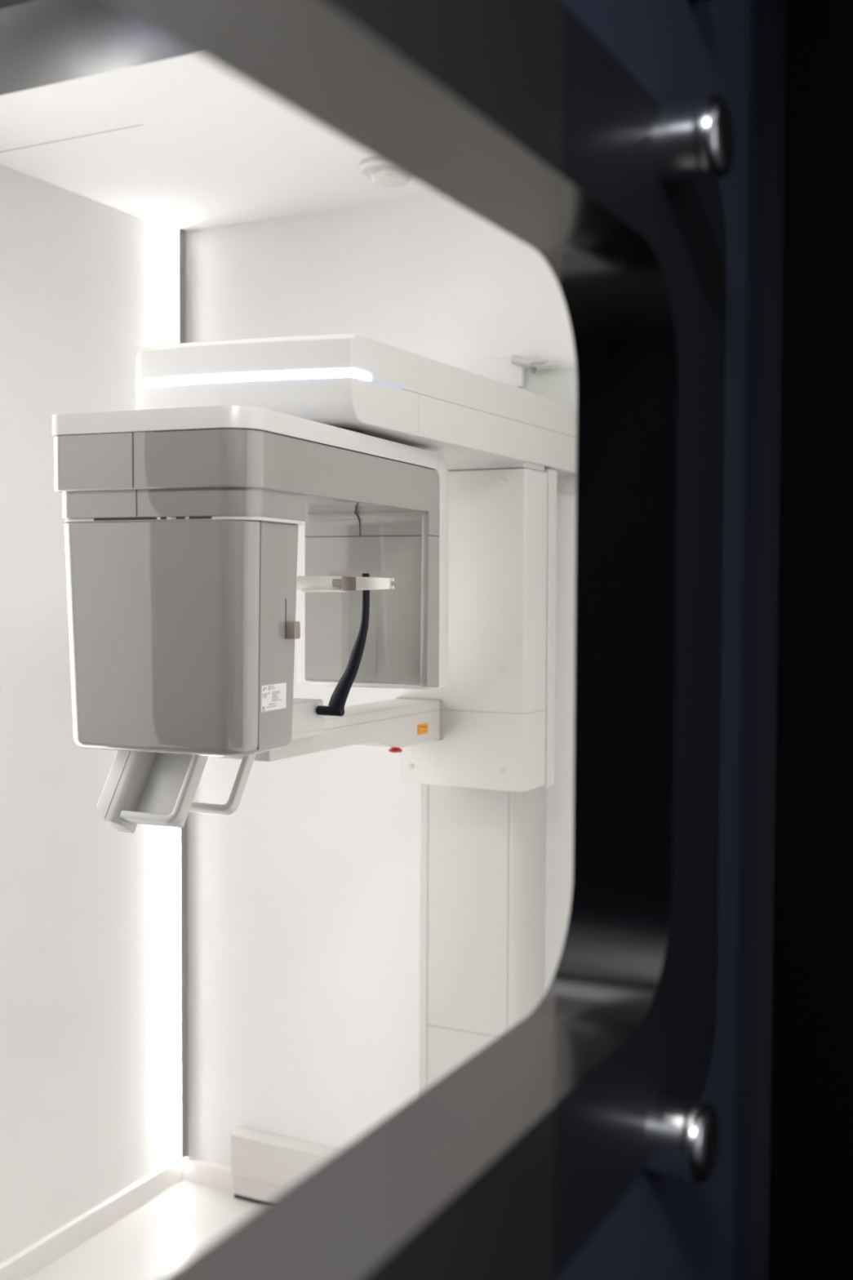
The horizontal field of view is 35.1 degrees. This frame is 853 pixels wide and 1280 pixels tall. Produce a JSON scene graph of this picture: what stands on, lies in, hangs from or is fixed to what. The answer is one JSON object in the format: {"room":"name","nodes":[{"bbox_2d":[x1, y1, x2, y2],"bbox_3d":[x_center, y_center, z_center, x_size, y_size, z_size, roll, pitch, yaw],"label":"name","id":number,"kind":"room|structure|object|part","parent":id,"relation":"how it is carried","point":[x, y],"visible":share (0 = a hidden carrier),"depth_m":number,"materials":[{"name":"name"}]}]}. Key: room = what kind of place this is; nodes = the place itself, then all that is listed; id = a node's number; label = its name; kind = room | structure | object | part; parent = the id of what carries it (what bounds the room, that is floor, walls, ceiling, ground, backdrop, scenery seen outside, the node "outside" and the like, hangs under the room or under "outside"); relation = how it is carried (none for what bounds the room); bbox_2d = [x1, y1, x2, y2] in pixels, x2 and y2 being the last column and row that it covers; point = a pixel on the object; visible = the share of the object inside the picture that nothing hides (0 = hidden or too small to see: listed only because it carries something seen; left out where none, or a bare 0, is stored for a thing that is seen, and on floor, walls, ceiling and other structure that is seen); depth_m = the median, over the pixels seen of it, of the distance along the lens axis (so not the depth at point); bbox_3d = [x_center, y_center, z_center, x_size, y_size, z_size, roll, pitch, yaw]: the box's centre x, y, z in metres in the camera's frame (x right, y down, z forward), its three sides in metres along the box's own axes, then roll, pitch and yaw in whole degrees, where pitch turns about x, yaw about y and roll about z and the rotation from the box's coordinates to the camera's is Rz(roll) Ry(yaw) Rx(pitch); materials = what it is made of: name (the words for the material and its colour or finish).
{"room":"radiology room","nodes":[
{"label":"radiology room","id":0,"kind":"room"},
{"bbox_2d":[0,164,174,1263],"bbox_3d":[-1.363,0.228,2.039,0.100,2.372,3.263,1,3,27],"label":"wall","id":1,"kind":"structure","parent":0,"point":[87,1003],"depth_m":3.00,"materials":[{"name":"white paint"}]},
{"bbox_2d":[0,1159,182,1279],"bbox_3d":[-1.317,1.385,2.059,0.013,0.057,3.063,1,3,27],"label":"baseboard","id":2,"kind":"structure","parent":1,"relation":"attached to","point":[33,1258],"depth_m":3.10,"materials":[{"name":"white paint"}]},
{"bbox_2d":[172,228,187,1160],"bbox_3d":[-0.615,0.150,3.357,0.022,2.314,0.032,1,3,27],"label":"light","id":3,"kind":"object","parent":1,"relation":"attached to","point":[179,304],"visible":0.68,"depth_m":3.37,"materials":[{"name":"plastic"}]},
{"bbox_2d":[172,230,180,1160],"bbox_3d":[-0.616,0.153,3.357,0.019,2.308,0.031,1,3,27],"label":"diffuser","id":4,"kind":"object","parent":3,"relation":"attached to","point":[175,234],"depth_m":3.36,"materials":[{"name":"white plastic"}]},
{"bbox_2d":[0,0,195,95],"bbox_3d":[-0.611,-0.791,1.551,1.638,0.292,0.181,1,3,27],"label":"trim","id":5,"kind":"structure","parent":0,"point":[43,42],"depth_m":1.44,"materials":[{"name":"grey paint"}]},
{"bbox_2d":[23,1180,263,1279],"bbox_3d":[-0.148,1.445,2.669,1.738,0.100,1.113,1,3,27],"label":"floor","id":6,"kind":"structure","parent":0,"point":[151,1242],"depth_m":3.11,"materials":[{"name":"plastic"}]},
{"bbox_2d":[231,1126,342,1205],"bbox_3d":[-0.254,1.290,3.210,0.488,0.166,0.037,1,3,27],"label":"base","id":7,"kind":"object","parent":6,"relation":"on","point":[264,1165],"visible":0.46,"depth_m":3.26,"materials":[{"name":"grey plastic"}]},
{"bbox_2d":[52,333,577,1093],"bbox_3d":[-0.146,0.465,2.416,0.440,1.875,1.304,1,3,27],"label":"dental x-ray machine","id":8,"kind":"object","parent":6,"relation":"on","point":[406,500],"visible":1,"depth_m":2.19,"materials":[{"name":"grey paint"}]},
{"bbox_3d":[-0.464,0.225,2.095,0.053,0.140,0.110,1,3,27],"label":"control panel","id":9,"kind":"part","parent":8,"relation":"part of","materials":[{"name":"white paint"}]},
{"bbox_3d":[-0.395,0.226,2.077,0.094,0.112,0.076,1,3,27],"label":"panel","id":10,"kind":"part","parent":8,"relation":"part of","materials":[{"name":"white plastic"}]},
{"bbox_3d":[-0.340,-0.165,1.883,0.298,0.005,0.168,1,2,22],"label":"plate","id":11,"kind":"part","parent":8,"relation":"part of","materials":[{"name":"white paint"}]},
{"bbox_2d":[262,685,281,707],"bbox_3d":[-0.210,0.077,1.836,0.001,0.029,0.056,1,2,22],"label":"print","id":12,"kind":"object","parent":8,"relation":"attached to","point":[271,695],"depth_m":1.83},
{"bbox_3d":[-0.185,-0.014,1.875,0.014,0.024,0.018,1,2,22],"label":"slider knob","id":13,"kind":"part","parent":8,"relation":"part of","materials":[{"name":"grey plastic"}]},
{"bbox_3d":[-0.154,0.169,2.445,0.100,0.078,0.614,1,3,27],"label":"support arm","id":14,"kind":"part","parent":8,"relation":"part of","materials":[{"name":"white plastic"}]},
{"bbox_3d":[-0.126,0.004,2.184,0.075,0.223,0.017,1,3,27],"label":"chin post","id":15,"kind":"part","parent":8,"relation":"part of","materials":[{"name":"black plastic"}]},
{"bbox_3d":[-0.071,-0.408,2.501,0.390,0.137,1.016,1,3,27],"label":"arm","id":16,"kind":"part","parent":8,"relation":"part of","materials":[{"name":"white paint"}]},
{"bbox_3d":[-0.101,0.079,2.411,0.224,0.010,0.034,1,2,22],"label":"plate","id":17,"kind":"part","parent":8,"relation":"part of","materials":[{"name":"white plastic"}]},
{"bbox_3d":[-0.082,-0.089,2.139,0.083,0.022,0.015,2,3,36],"label":"curved arm","id":18,"kind":"part","parent":8,"relation":"part of","materials":[{"name":"beige plastic"}]},
{"bbox_2d":[0,52,439,231],"bbox_3d":[-0.629,-0.989,1.616,1.738,0.100,3.263,1,3,27],"label":"ceiling","id":19,"kind":"structure","parent":0,"point":[212,148],"depth_m":2.70,"materials":[{"name":"white paint"}]},
{"bbox_2d":[0,124,143,152],"bbox_3d":[-0.725,-0.980,2.652,0.421,0.001,0.004,1,3,27],"label":"trim","id":20,"kind":"structure","parent":19,"relation":"attached to","point":[141,124],"depth_m":2.63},
{"bbox_2d":[359,155,412,187],"bbox_3d":[-0.074,-0.962,2.792,0.132,0.042,0.132,1,3,27],"label":"smoke detector","id":21,"kind":"object","parent":19,"relation":"attached to","point":[382,174],"visible":0.74,"depth_m":2.76,"materials":[{"name":"white paint"}]},
{"bbox_2d":[185,194,576,1167],"bbox_3d":[0.133,0.194,3.047,1.638,2.372,0.100,1,3,27],"label":"wall","id":22,"kind":"structure","parent":0,"point":[303,900],"depth_m":3.18,"materials":[{"name":"white paint"}]},
{"bbox_2d":[182,1156,233,1193],"bbox_3d":[0.108,1.353,3.040,1.625,0.057,0.013,1,3,27],"label":"baseboard","id":23,"kind":"structure","parent":22,"relation":"attached to","point":[202,1172],"depth_m":3.37,"materials":[{"name":"white paint"}]},
{"bbox_2d":[477,355,577,493],"bbox_3d":[0.225,-0.463,2.892,0.262,0.299,0.050,1,3,27],"label":"wall bracket","id":24,"kind":"object","parent":22,"relation":"attached to","point":[560,384],"visible":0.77,"depth_m":2.89,"materials":[{"name":"white paint"}]},
{"bbox_3d":[0.280,-0.446,2.886,0.158,0.266,0.010,1,3,27],"label":"panel","id":25,"kind":"part","parent":24,"relation":"part of","materials":[{"name":"white plastic"}]},
{"bbox_2d":[550,0,787,1279],"bbox_3d":[0.179,0.266,1.247,0.090,2.372,3.263,1,3,27],"label":"wall","id":26,"kind":"structure","parent":0,"point":[660,1226],"depth_m":1.44,"materials":[{"name":"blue paint"}]},
{"bbox_2d":[107,0,726,1279],"bbox_3d":[-0.098,0.018,0.694,0.096,0.909,1.542,1,3,27],"label":"window","id":27,"kind":"structure","parent":26,"relation":"in","point":[515,113],"depth_m":1.09,"materials":[{"name":"grey metal"}]},
{"bbox_2d":[642,1094,719,1184],"bbox_3d":[0.224,0.437,1.183,0.058,0.070,0.070,1,3,27],"label":"standoff","id":28,"kind":"object","parent":26,"relation":"attached to","point":[682,1137],"visible":1,"depth_m":1.16,"materials":[{"name":"silver metal"}]},
{"bbox_3d":[0.215,0.436,1.187,0.038,0.064,0.064,1,3,27],"label":"post","id":29,"kind":"part","parent":28,"relation":"part of","materials":[{"name":"silver metal"}]},
{"bbox_2d":[652,93,735,183],"bbox_3d":[0.226,-0.422,1.142,0.062,0.069,0.069,1,3,27],"label":"standoff","id":30,"kind":"object","parent":26,"relation":"attached to","point":[692,140],"visible":1,"depth_m":1.12,"materials":[{"name":"silver metal"}]},
{"bbox_3d":[0.217,-0.423,1.146,0.041,0.064,0.064,1,3,27],"label":"post","id":31,"kind":"part","parent":30,"relation":"part of","materials":[{"name":"silver metal"}]},
{"bbox_2d":[688,0,711,2],"bbox_3d":[0.247,-0.600,1.218,0.023,0.044,0.044,1,3,27],"label":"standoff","id":32,"kind":"object","parent":26,"relation":"attached to","point":[690,1],"visible":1,"depth_m":1.22,"materials":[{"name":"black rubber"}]},
{"bbox_2d":[768,0,852,1279],"bbox_3d":[0.539,0.096,1.425,0.298,2.700,0.180,1,3,27],"label":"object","id":33,"kind":"structure","parent":26,"relation":"attached to","point":[811,1232],"depth_m":1.39,"materials":[{"name":"black"}]}
]}

